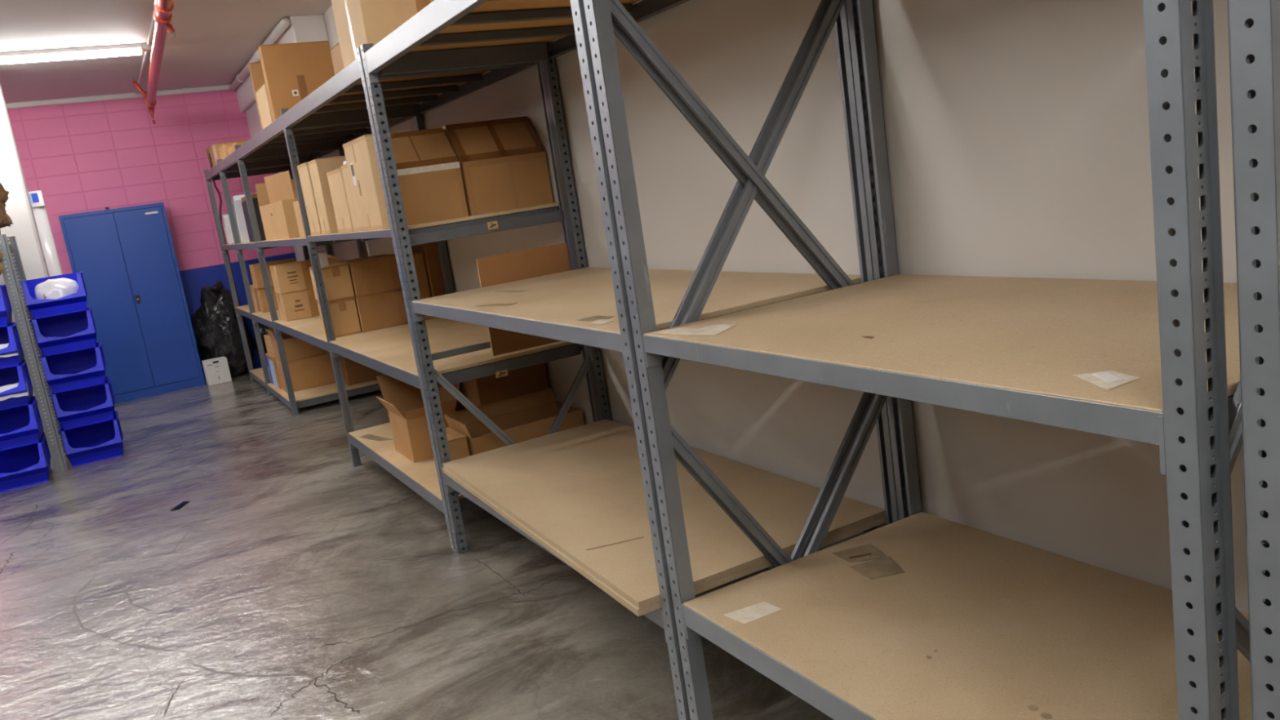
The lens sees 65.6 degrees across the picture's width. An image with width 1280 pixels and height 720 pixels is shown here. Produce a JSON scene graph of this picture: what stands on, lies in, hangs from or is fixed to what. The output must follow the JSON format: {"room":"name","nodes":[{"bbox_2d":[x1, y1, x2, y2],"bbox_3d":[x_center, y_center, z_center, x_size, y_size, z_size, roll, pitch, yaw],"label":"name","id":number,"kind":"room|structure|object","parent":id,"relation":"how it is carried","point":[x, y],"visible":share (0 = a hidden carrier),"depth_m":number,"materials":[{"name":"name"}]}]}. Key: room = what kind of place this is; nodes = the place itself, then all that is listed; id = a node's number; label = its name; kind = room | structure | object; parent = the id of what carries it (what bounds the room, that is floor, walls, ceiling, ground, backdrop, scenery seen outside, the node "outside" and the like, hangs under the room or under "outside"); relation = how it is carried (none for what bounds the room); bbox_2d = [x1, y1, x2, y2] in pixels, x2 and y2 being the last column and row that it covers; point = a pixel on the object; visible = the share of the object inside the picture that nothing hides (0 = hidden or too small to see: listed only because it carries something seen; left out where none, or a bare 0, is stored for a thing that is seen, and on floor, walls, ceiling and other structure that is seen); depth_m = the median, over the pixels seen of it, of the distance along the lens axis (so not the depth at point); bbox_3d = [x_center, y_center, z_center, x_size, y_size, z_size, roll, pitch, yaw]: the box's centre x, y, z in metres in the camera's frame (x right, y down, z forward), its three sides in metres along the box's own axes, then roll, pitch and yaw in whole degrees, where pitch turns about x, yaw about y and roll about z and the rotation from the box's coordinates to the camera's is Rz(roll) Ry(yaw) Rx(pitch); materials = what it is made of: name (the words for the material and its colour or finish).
{"room":"storage room","nodes":[
{"label":"storage room","id":0,"kind":"room"},
{"bbox_2d":[0,84,62,444],"bbox_3d":[-5.383,-0.854,8.608,0.380,3.250,0.380,-14,12,-27],"label":"column","id":1,"kind":"structure","parent":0,"point":[18,206],"depth_m":8.42,"materials":[{"name":"white paint"}]},
{"bbox_2d":[6,89,296,378],"bbox_3d":[-7.117,-0.918,10.314,6.935,3.250,0.112,-14,12,-27],"label":"wall","id":2,"kind":"structure","parent":0,"point":[84,157],"depth_m":11.03,"materials":[{"name":"pink paint"}]},
{"bbox_2d":[5,84,231,108],"bbox_3d":[-7.484,-2.422,9.870,6.540,0.055,0.033,-14,12,-27],"label":"trim","id":3,"kind":"structure","parent":2,"relation":"attached to","point":[222,87],"depth_m":10.75,"materials":[{"name":"white paint"}]},
{"bbox_2d":[0,0,332,103],"bbox_3d":[-3.082,-1.705,2.169,6.935,0.100,18.050,-14,12,-27],"label":"ceiling","id":4,"kind":"structure","parent":0,"point":[215,40],"depth_m":8.14,"materials":[{"name":"paint"}]},
{"bbox_2d":[0,43,143,64],"bbox_3d":[-5.232,-2.351,7.786,2.440,0.080,0.130,-14,12,-27],"label":"lamp","id":5,"kind":"object","parent":4,"relation":"attached to","point":[131,49],"visible":1,"depth_m":8.06,"materials":[{"name":"white paint"}]},
{"bbox_2d":[135,16,155,93],"bbox_3d":[-4.532,-2.710,9.079,0.090,0.057,4.060,-14,12,-27],"label":"conduit","id":6,"kind":"object","parent":4,"relation":"attached to","point":[147,46],"visible":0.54,"depth_m":8.32,"materials":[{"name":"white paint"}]},
{"bbox_2d":[130,0,176,124],"bbox_3d":[-3.115,-2.210,6.377,0.190,0.450,8.532,-14,12,-25],"label":"pipe","id":7,"kind":"object","parent":4,"relation":"hanging from","point":[163,9],"visible":1,"depth_m":7.11,"materials":[{"name":"red metal"}]},
{"bbox_2d":[229,17,290,91],"bbox_3d":[-3.762,-2.923,9.694,0.090,0.090,3.680,-14,12,-27],"label":"pipe","id":8,"kind":"object","parent":4,"relation":"attached to","point":[284,23],"visible":0.81,"depth_m":9.27,"materials":[{"name":"paint"}]},
{"bbox_2d":[0,365,834,719],"bbox_3d":[-2.599,1.552,2.782,6.935,0.101,18.050,-14,12,-27],"label":"floor","id":9,"kind":"structure","parent":0,"point":[294,580],"depth_m":4.31,"materials":[{"name":"concrete"}]},
{"bbox_2d":[0,431,50,491],"bbox_3d":[-4.699,0.775,7.498,0.428,0.292,0.562,-14,12,-27],"label":"storage bin","id":10,"kind":"object","parent":9,"relation":"on","point":[28,464],"visible":0.91,"depth_m":7.47,"materials":[{"name":"blue plastic"}]},
{"bbox_2d":[0,395,44,451],"bbox_3d":[-4.729,0.487,7.446,0.428,0.292,0.562,-14,12,-26],"label":"storage bin","id":11,"kind":"object","parent":10,"relation":"on","point":[20,426],"visible":0.76,"depth_m":7.36,"materials":[{"name":"blue plastic"}]},
{"bbox_2d":[0,359,32,410],"bbox_3d":[-4.775,0.202,7.386,0.428,0.292,0.562,-14,12,-26],"label":"storage bin","id":12,"kind":"object","parent":11,"relation":"on","point":[9,375],"visible":0.7,"depth_m":7.28,"materials":[{"name":"blue plastic"}]},
{"bbox_2d":[0,321,24,368],"bbox_3d":[-4.810,-0.085,7.332,0.428,0.292,0.562,-14,12,-26],"label":"storage bin","id":13,"kind":"object","parent":12,"relation":"on","point":[9,334],"visible":0.73,"depth_m":7.22,"materials":[{"name":"blue plastic"}]},
{"bbox_2d":[0,284,12,327],"bbox_3d":[-4.859,-0.368,7.269,0.428,0.292,0.562,-14,12,-27],"label":"storage bin","id":14,"kind":"object","parent":13,"relation":"on","point":[6,310],"visible":0.91,"depth_m":7.18,"materials":[{"name":"blue plastic"}]},
{"bbox_2d":[0,251,3,275],"bbox_3d":[-4.809,-0.709,7.158,0.381,0.389,0.283,-14,12,-27],"label":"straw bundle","id":15,"kind":"object","parent":14,"relation":"on","point":[1,255],"visible":1,"depth_m":7.24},
{"bbox_2d":[0,342,17,357],"bbox_3d":[-4.672,-0.060,7.193,0.280,0.101,0.160,-14,12,-27],"label":"plastic film","id":16,"kind":"object","parent":13,"relation":"in","point":[2,345],"visible":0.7,"depth_m":7.18,"materials":[{"name":"white plastic"}]},
{"bbox_2d":[0,382,29,400],"bbox_3d":[-4.628,0.233,7.248,0.280,0.101,0.160,-14,12,-27],"label":"plastic film","id":17,"kind":"object","parent":12,"relation":"in","point":[2,388],"visible":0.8,"depth_m":7.22,"materials":[{"name":"white plastic"}]},
{"bbox_2d":[0,234,67,473],"bbox_3d":[-5.338,0.056,7.613,1.300,1.832,0.967,-14,12,-27],"label":"storage rack","id":18,"kind":"object","parent":9,"relation":"on","point":[6,249],"visible":0.7,"depth_m":7.52,"materials":[{"name":"grey metal"}]},
{"bbox_2d":[0,182,13,234],"bbox_3d":[-5.039,-1.144,7.398,0.620,0.635,0.637,-14,12,-27],"label":"bundle","id":19,"kind":"object","parent":18,"relation":"on","point":[5,220],"visible":1,"depth_m":7.49,"materials":[{"name":"wicker"}]},
{"bbox_2d":[28,190,62,276],"bbox_3d":[-5.327,-0.437,9.165,0.150,2.220,0.168,-14,12,-27],"label":"roll","id":20,"kind":"object","parent":9,"relation":"on","point":[37,200],"visible":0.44,"depth_m":9.00,"materials":[{"name":"white plastic"}]},
{"bbox_2d":[57,410,123,466],"bbox_3d":[-4.413,0.634,8.017,0.428,0.292,0.562,-14,12,-27],"label":"storage bin","id":21,"kind":"object","parent":9,"relation":"on","point":[82,445],"visible":0.9,"depth_m":7.91,"materials":[{"name":"blue plastic"}]},
{"bbox_2d":[48,376,115,430],"bbox_3d":[-4.454,0.347,7.970,0.428,0.292,0.562,-14,12,-27],"label":"storage bin","id":22,"kind":"object","parent":21,"relation":"on","point":[76,408],"visible":0.93,"depth_m":7.86,"materials":[{"name":"blue plastic"}]},
{"bbox_2d":[39,342,106,393],"bbox_3d":[-4.500,0.061,7.921,0.428,0.292,0.562,-14,12,-26],"label":"storage bin","id":23,"kind":"object","parent":22,"relation":"on","point":[83,368],"visible":0.91,"depth_m":7.81,"materials":[{"name":"blue plastic"}]},
{"bbox_2d":[30,306,97,356],"bbox_3d":[-4.547,-0.225,7.872,0.428,0.292,0.562,-14,12,-28],"label":"storage bin","id":24,"kind":"object","parent":23,"relation":"on","point":[77,331],"visible":0.93,"depth_m":7.76,"materials":[{"name":"blue plastic"}]},
{"bbox_2d":[18,271,87,319],"bbox_3d":[-4.595,-0.511,7.822,0.428,0.292,0.562,-14,12,-27],"label":"storage bin","id":25,"kind":"object","parent":24,"relation":"on","point":[75,302],"visible":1,"depth_m":7.66,"materials":[{"name":"blue plastic"}]},
{"bbox_2d":[34,277,78,299],"bbox_3d":[-4.539,-0.506,7.750,0.328,0.265,0.243,-14,12,-27],"label":"plastic bag","id":26,"kind":"object","parent":25,"relation":"in","point":[56,288],"visible":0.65,"depth_m":7.66,"materials":[{"name":"white plastic"}]},
{"bbox_2d":[57,202,205,404],"bbox_3d":[-5.523,-0.640,10.836,1.000,2.060,0.482,-14,12,-27],"label":"storage cabinet","id":27,"kind":"object","parent":9,"relation":"on","point":[126,257],"visible":0.86,"depth_m":10.65,"materials":[{"name":"blue metal"}]},
{"bbox_2d":[169,501,189,511],"bbox_3d":[-2.841,0.901,6.144,0.051,0.004,0.168,-8,11,3],"label":"scrap","id":28,"kind":"object","parent":9,"relation":"on","point":[184,503],"visible":1,"depth_m":6.13,"materials":[{"name":"plastic"}]},
{"bbox_2d":[201,355,231,386],"bbox_3d":[-4.697,0.123,11.020,0.240,0.270,0.201,-14,12,-28],"label":"box","id":29,"kind":"object","parent":9,"relation":"on","point":[216,371],"visible":1,"depth_m":10.94,"materials":[{"name":"cardboard"}]},
{"bbox_2d":[191,280,254,377],"bbox_3d":[-4.761,-0.347,11.282,0.574,1.106,0.480,-10,11,-6],"label":"bag","id":30,"kind":"object","parent":9,"relation":"on","point":[215,324],"visible":0.8,"depth_m":11.11,"materials":[{"name":"black plastic"}]},
{"bbox_2d":[212,180,253,369],"bbox_3d":[-4.432,-0.912,10.871,0.072,2.240,0.022,-14,12,-27],"label":"hanging cable","id":31,"kind":"object","parent":9,"relation":"on","point":[214,182],"visible":0.68,"depth_m":10.81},
{"bbox_2d":[204,162,310,391],"bbox_3d":[-3.751,-0.923,10.312,0.881,2.290,1.302,-14,12,-27],"label":"shelving unit","id":32,"kind":"object","parent":9,"relation":"on","point":[213,174],"visible":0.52,"depth_m":10.59,"materials":[{"name":"metal"}]},
{"bbox_2d":[205,146,213,168],"bbox_3d":[-4.282,-2.117,10.366,0.391,0.234,0.340,-14,12,-27],"label":"carton","id":33,"kind":"object","parent":32,"relation":"on","point":[208,151],"visible":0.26,"depth_m":10.24,"materials":[{"name":"brown cardboard"}]},
{"bbox_2d":[218,142,234,159],"bbox_3d":[-3.827,-1.999,9.568,0.370,0.164,0.450,-14,12,-26],"label":"carton","id":34,"kind":"object","parent":32,"relation":"on","point":[223,149],"visible":0.28,"depth_m":9.31,"materials":[{"name":"brown cardboard"}]},
{"bbox_2d":[222,213,234,244],"bbox_3d":[-4.136,-1.381,10.330,0.342,0.300,0.120,-14,12,-27],"label":"panel","id":35,"kind":"object","parent":32,"relation":"on","point":[226,221],"visible":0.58,"depth_m":10.23,"materials":[{"name":"white paint"}]},
{"bbox_2d":[209,139,248,165],"bbox_3d":[-4.071,-2.066,9.983,0.391,0.214,0.480,-14,12,-27],"label":"carton","id":36,"kind":"object","parent":32,"relation":"on","point":[214,149],"visible":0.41,"depth_m":9.76,"materials":[{"name":"brown cardboard"}]},
{"bbox_2d":[231,201,241,243],"bbox_3d":[-3.767,-1.356,9.632,0.342,0.400,0.138,-14,12,-27],"label":"panel","id":37,"kind":"object","parent":32,"relation":"on","point":[233,205],"visible":0.06,"depth_m":9.52,"materials":[{"name":"white paint"}]},
{"bbox_2d":[249,284,260,311],"bbox_3d":[-3.641,-0.649,9.855,0.368,0.251,0.300,-14,12,-27],"label":"carton","id":38,"kind":"object","parent":32,"relation":"on","point":[252,289],"visible":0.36,"depth_m":9.71,"materials":[{"name":"brown cardboard"}]},
{"bbox_2d":[250,319,267,354],"bbox_3d":[-4.238,-0.369,11.556,0.522,0.897,0.459,-14,12,-27],"label":"bag","id":39,"kind":"object","parent":9,"relation":"on","point":[262,327],"visible":0.08,"depth_m":11.34,"materials":[{"name":"black plastic"}]},
{"bbox_2d":[216,149,380,409],"bbox_3d":[-3.112,-0.797,9.140,0.881,2.290,1.402,-14,12,-27],"label":"shelving unit","id":40,"kind":"object","parent":9,"relation":"on","point":[326,393],"visible":0.47,"depth_m":9.28,"materials":[{"name":"metal"}]},
{"bbox_2d":[227,141,246,155],"bbox_3d":[-3.541,-1.923,9.075,0.350,0.114,0.600,-14,12,-27],"label":"carton","id":41,"kind":"object","parent":40,"relation":"on","point":[231,148],"visible":0.25,"depth_m":8.87,"materials":[{"name":"brown cardboard"}]},
{"bbox_2d":[232,192,256,243],"bbox_3d":[-3.629,-1.352,9.390,0.342,0.440,0.132,-14,12,-27],"label":"panel","id":42,"kind":"object","parent":40,"relation":"on","point":[237,199],"visible":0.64,"depth_m":9.29,"materials":[{"name":"white paint"}]},
{"bbox_2d":[240,193,266,242],"bbox_3d":[-3.263,-1.313,8.983,0.510,0.410,0.660,-14,12,-27],"label":"panel","id":43,"kind":"object","parent":40,"relation":"on","point":[255,199],"visible":0.15,"depth_m":8.63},
{"bbox_2d":[255,286,278,312],"bbox_3d":[-3.467,-0.609,9.562,0.388,0.231,0.195,-14,12,-26],"label":"carton","id":44,"kind":"object","parent":40,"relation":"on","point":[261,294],"visible":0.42,"depth_m":9.42,"materials":[{"name":"brown cardboard"}]},
{"bbox_2d":[248,257,295,288],"bbox_3d":[-3.500,-0.832,9.509,0.398,0.229,0.215,-14,12,-27],"label":"carton","id":45,"kind":"object","parent":44,"relation":"on","point":[255,271],"visible":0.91,"depth_m":9.38,"materials":[{"name":"brown cardboard"}]},
{"bbox_2d":[266,352,281,388],"bbox_3d":[-3.328,0.059,9.547,0.401,0.302,0.450,-14,12,-27],"label":"carton","id":46,"kind":"object","parent":40,"relation":"on","point":[273,369],"visible":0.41,"depth_m":9.39,"materials":[{"name":"cardboard"}]},
{"bbox_2d":[263,333,274,355],"bbox_3d":[-3.358,-0.179,9.510,0.385,0.179,0.383,-14,12,-27],"label":"carton","id":47,"kind":"object","parent":46,"relation":"on","point":[268,340],"visible":0.24,"depth_m":9.39,"materials":[{"name":"brown cardboard"}]},
{"bbox_2d":[275,352,335,392],"bbox_3d":[-3.082,0.099,9.193,0.473,0.283,0.330,-14,12,-27],"label":"carton","id":48,"kind":"object","parent":40,"relation":"on","point":[315,371],"visible":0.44,"depth_m":9.05,"materials":[{"name":"brown cardboard"}]},
{"bbox_2d":[265,326,329,361],"bbox_3d":[-3.175,-0.188,9.192,0.470,0.300,0.430,-14,12,-27],"label":"carton","id":49,"kind":"object","parent":48,"relation":"on","point":[295,348],"visible":0.45,"depth_m":9.02,"materials":[{"name":"brown cardboard"}]},
{"bbox_2d":[338,355,381,385],"bbox_3d":[-2.721,-0.061,9.322,0.300,0.442,0.900,-14,12,-26],"label":"carton","id":50,"kind":"object","parent":40,"relation":"on","point":[353,372],"visible":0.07,"depth_m":8.93,"materials":[{"name":"brown cardboard"}]},
{"bbox_2d":[234,115,440,416],"bbox_3d":[-2.225,-0.623,7.515,0.881,2.290,2.342,-14,12,-27],"label":"shelving unit","id":51,"kind":"object","parent":9,"relation":"on","point":[269,142],"visible":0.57,"depth_m":7.88,"materials":[{"name":"metal"}]},
{"bbox_2d":[248,62,265,129],"bbox_3d":[-2.559,-1.898,7.145,0.395,0.488,0.045,-14,12,-27],"label":"carton","id":52,"kind":"object","parent":51,"relation":"on","point":[255,69],"visible":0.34,"depth_m":7.03,"materials":[{"name":"brown cardboard"}]},
{"bbox_2d":[255,84,273,128],"bbox_3d":[-2.416,-1.770,6.925,0.400,0.278,0.420,-14,12,-26],"label":"carton","id":53,"kind":"object","parent":51,"relation":"on","point":[261,94],"visible":0.23,"depth_m":6.79,"materials":[{"name":"brown cardboard"}]},
{"bbox_2d":[257,40,334,120],"bbox_3d":[-2.277,-1.861,6.675,0.445,0.508,0.092,-14,12,-27],"label":"carton","id":54,"kind":"object","parent":51,"relation":"on","point":[291,72],"visible":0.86,"depth_m":6.61,"materials":[{"name":"brown cardboard"}]},
{"bbox_2d":[275,288,319,321],"bbox_3d":[-2.764,-0.489,8.330,0.488,0.226,0.292,-14,12,-27],"label":"carton","id":55,"kind":"object","parent":51,"relation":"on","point":[300,304],"visible":0.55,"depth_m":8.16,"materials":[{"name":"brown cardboard"}]},
{"bbox_2d":[269,257,336,293],"bbox_3d":[-2.797,-0.711,8.288,0.488,0.229,0.292,-14,12,-27],"label":"carton","id":56,"kind":"object","parent":55,"relation":"on","point":[292,277],"visible":0.66,"depth_m":8.12,"materials":[{"name":"brown cardboard"}]},
{"bbox_2d":[293,200,306,237],"bbox_3d":[-2.103,-0.952,6.554,0.260,0.246,0.403,-14,12,-26],"label":"carton","id":57,"kind":"object","parent":51,"relation":"on","point":[295,203],"visible":0.14,"depth_m":6.57,"materials":[{"name":"brown cardboard"}]},
{"bbox_2d":[316,297,361,337],"bbox_3d":[-2.030,-0.294,6.687,0.178,0.236,0.363,-14,12,-27],"label":"carton","id":58,"kind":"object","parent":51,"relation":"on","point":[344,313],"visible":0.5,"depth_m":6.54,"materials":[{"name":"brown cardboard"}]},
{"bbox_2d":[308,262,355,302],"bbox_3d":[-2.070,-0.523,6.663,0.178,0.229,0.403,-14,12,-27],"label":"carton","id":59,"kind":"object","parent":58,"relation":"on","point":[336,276],"visible":0.7,"depth_m":6.50,"materials":[{"name":"brown cardboard"}]},
{"bbox_2d":[318,253,346,266],"bbox_3d":[-2.074,-0.679,6.605,0.180,0.095,0.250,-14,12,-27],"label":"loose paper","id":60,"kind":"object","parent":59,"relation":"on","point":[323,260],"visible":0.82,"depth_m":6.48,"materials":[{"name":"beige paper"}]},
{"bbox_2d":[355,288,408,332],"bbox_3d":[-1.809,-0.350,6.813,0.324,0.237,0.423,-14,12,-26],"label":"carton","id":61,"kind":"object","parent":51,"relation":"on","point":[386,309],"visible":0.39,"depth_m":6.62,"materials":[{"name":"brown cardboard"}]},
{"bbox_2d":[336,253,401,297],"bbox_3d":[-1.841,-0.581,6.771,0.324,0.233,0.403,-14,12,-27],"label":"carton","id":62,"kind":"object","parent":61,"relation":"on","point":[379,273],"visible":0.81,"depth_m":6.59,"materials":[{"name":"brown cardboard"}]},
{"bbox_2d":[412,252,435,319],"bbox_3d":[-1.568,-0.513,6.892,0.105,0.454,0.361,-14,12,-27],"label":"carton","id":63,"kind":"object","parent":51,"relation":"on","point":[424,286],"visible":0.34,"depth_m":6.73,"materials":[{"name":"brown cardboard"}]},
{"bbox_2d":[411,241,445,318],"bbox_3d":[-1.468,-0.572,6.918,0.097,0.530,0.400,-14,12,-26],"label":"carton","id":64,"kind":"object","parent":51,"relation":"on","point":[430,252],"visible":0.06,"depth_m":6.73,"materials":[{"name":"brown cardboard"}]},
{"bbox_2d":[279,47,597,550],"bbox_3d":[-1.162,-0.414,5.567,0.881,2.290,2.140,-14,12,-27],"label":"shelving unit","id":65,"kind":"object","parent":9,"relation":"on","point":[461,352],"visible":0.48,"depth_m":5.20,"materials":[{"name":"grey metal"}]},
{"bbox_2d":[297,161,322,235],"bbox_3d":[-1.886,-1.002,6.083,0.286,0.428,0.290,-14,12,-27],"label":"carton","id":66,"kind":"object","parent":65,"relation":"on","point":[304,175],"visible":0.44,"depth_m":5.99,"materials":[{"name":"brown cardboard"}]},
{"bbox_2d":[307,155,346,234],"bbox_3d":[-1.614,-0.999,5.872,0.566,0.422,0.220,-14,12,-27],"label":"carton","id":67,"kind":"object","parent":65,"relation":"on","point":[318,168],"visible":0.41,"depth_m":5.67,"materials":[{"name":"brown cardboard"}]},
{"bbox_2d":[330,42,344,74],"bbox_3d":[-1.402,-1.498,4.967,0.200,0.175,0.303,-14,12,-26],"label":"carton","id":68,"kind":"object","parent":65,"relation":"on","point":[335,51],"visible":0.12,"depth_m":4.95,"materials":[{"name":"brown cardboard"}]},
{"bbox_2d":[326,168,354,232],"bbox_3d":[-1.570,-0.855,5.325,0.088,0.330,0.365,-14,12,-26],"label":"carton","id":69,"kind":"object","parent":65,"relation":"on","point":[335,180],"visible":0.62,"depth_m":5.28,"materials":[{"name":"beige cardboard"}]},
{"bbox_2d":[340,160,359,231],"bbox_3d":[-1.454,-0.844,5.077,0.061,0.364,0.150,-14,12,-26],"label":"carton","id":70,"kind":"object","parent":65,"relation":"on","point":[344,169],"visible":0.49,"depth_m":5.06,"materials":[{"name":"beige cardboard"}]},
{"bbox_2d":[342,133,390,231],"bbox_3d":[-1.302,-0.848,4.794,0.084,0.432,0.470,-14,12,-27],"label":"carton","id":71,"kind":"object","parent":65,"relation":"on","point":[360,154],"visible":0.83,"depth_m":4.69,"materials":[{"name":"beige cardboard"}]},
{"bbox_2d":[350,164,355,176],"bbox_3d":[-1.409,-0.929,4.870,0.001,0.055,0.050,-14,12,-27],"label":"print","id":72,"kind":"object","parent":71,"relation":"attached to","point":[352,166],"depth_m":4.87},
{"bbox_2d":[357,180,361,195],"bbox_3d":[-1.365,-0.836,4.830,0.001,0.075,0.030,-14,12,-27],"label":"print","id":73,"kind":"object","parent":71,"relation":"attached to","point":[359,188],"depth_m":4.83},
{"bbox_2d":[331,0,434,67],"bbox_3d":[-1.130,-1.658,4.538,0.446,0.565,0.483,-14,12,-27],"label":"carton","id":74,"kind":"object","parent":65,"relation":"on","point":[357,22],"visible":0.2,"depth_m":4.33,"materials":[{"name":"brown cardboard"}]},
{"bbox_2d":[376,374,459,462],"bbox_3d":[-1.229,0.296,5.612,0.392,0.445,0.453,-14,12,-27],"label":"carton","id":75,"kind":"object","parent":65,"relation":"on","point":[403,402],"visible":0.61,"depth_m":5.55,"materials":[{"name":"brown cardboard"}]},
{"bbox_2d":[390,127,468,225],"bbox_3d":[-1.103,-0.888,4.851,0.310,0.434,0.501,-14,12,-27],"label":"carton","id":76,"kind":"object","parent":65,"relation":"on","point":[428,166],"visible":0.75,"depth_m":4.66,"materials":[{"name":"brown cardboard"}]},
{"bbox_2d":[444,426,470,461],"bbox_3d":[-0.953,0.479,5.029,0.100,0.220,0.291,-14,12,-27],"label":"carton","id":77,"kind":"object","parent":65,"relation":"on","point":[457,442],"visible":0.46,"depth_m":4.90,"materials":[{"name":"cardboard"}]},
{"bbox_2d":[438,115,553,216],"bbox_3d":[-0.769,-0.976,5.024,0.430,0.444,0.501,-14,12,-27],"label":"carton","id":78,"kind":"object","parent":65,"relation":"on","point":[503,162],"visible":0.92,"depth_m":4.83,"materials":[{"name":"brown cardboard"}]},
{"bbox_2d":[454,363,548,411],"bbox_3d":[-0.930,0.163,5.883,0.405,0.516,1.060,-14,12,-27],"label":"carton","id":79,"kind":"object","parent":65,"relation":"on","point":[525,380],"visible":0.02,"depth_m":5.41,"materials":[{"name":"brown cardboard"}]},
{"bbox_2d":[444,387,584,455],"bbox_3d":[-0.655,0.371,5.203,0.630,0.282,0.370,-14,12,-27],"label":"carton","id":80,"kind":"object","parent":65,"relation":"on","point":[531,415],"visible":0.46,"depth_m":5.26,"materials":[{"name":"brown cardboard"}]},
{"bbox_2d":[475,242,571,356],"bbox_3d":[-0.520,-0.290,4.704,0.462,0.460,0.010,-14,12,-27],"label":"carton","id":81,"kind":"object","parent":65,"relation":"on","point":[492,270],"visible":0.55,"depth_m":4.67,"materials":[{"name":"brown cardboard"}]},
{"bbox_2d":[360,0,906,719],"bbox_3d":[-0.174,-0.207,3.688,0.947,2.290,2.124,-14,12,-27],"label":"shelving unit","id":82,"kind":"object","parent":9,"relation":"on","point":[585,495],"visible":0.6,"depth_m":3.42,"materials":[{"name":"grey metal"}]},
{"bbox_2d":[582,0,1252,719],"bbox_3d":[0.726,-0.043,2.106,0.881,2.290,1.528,-14,12,-27],"label":"shelving unit","id":83,"kind":"object","parent":9,"relation":"on","point":[921,615],"visible":1,"depth_m":2.14,"materials":[{"name":"grey metal"}]},
{"bbox_2d":[1226,0,1279,719],"bbox_3d":[1.465,0.103,0.751,0.881,2.290,1.512,-14,12,-27],"label":"shelving unit","id":84,"kind":"object","parent":9,"relation":"on","point":[1254,25],"visible":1,"depth_m":1.15,"materials":[{"name":"grey metal"}]},
{"bbox_2d":[278,0,1248,613],"bbox_3d":[0.146,-0.801,3.970,0.100,3.250,17.950,-14,12,-27],"label":"wall","id":85,"kind":"structure","parent":0,"point":[1017,131],"depth_m":2.77,"materials":[{"name":"white paint"}]},
{"bbox_2d":[245,102,262,137],"bbox_3d":[-3.526,-2.418,9.921,0.220,0.595,3.718,-14,12,-27],"label":"trim","id":86,"kind":"structure","parent":85,"relation":"attached to","point":[252,114],"depth_m":11.05,"materials":[{"name":"white paint"}]},
{"bbox_2d":[235,13,330,111],"bbox_3d":[-3.603,-2.853,9.809,0.270,0.315,3.758,-14,12,-27],"label":"trim","id":87,"kind":"structure","parent":85,"relation":"attached to","point":[306,28],"depth_m":8.20,"materials":[{"name":"white paint"}]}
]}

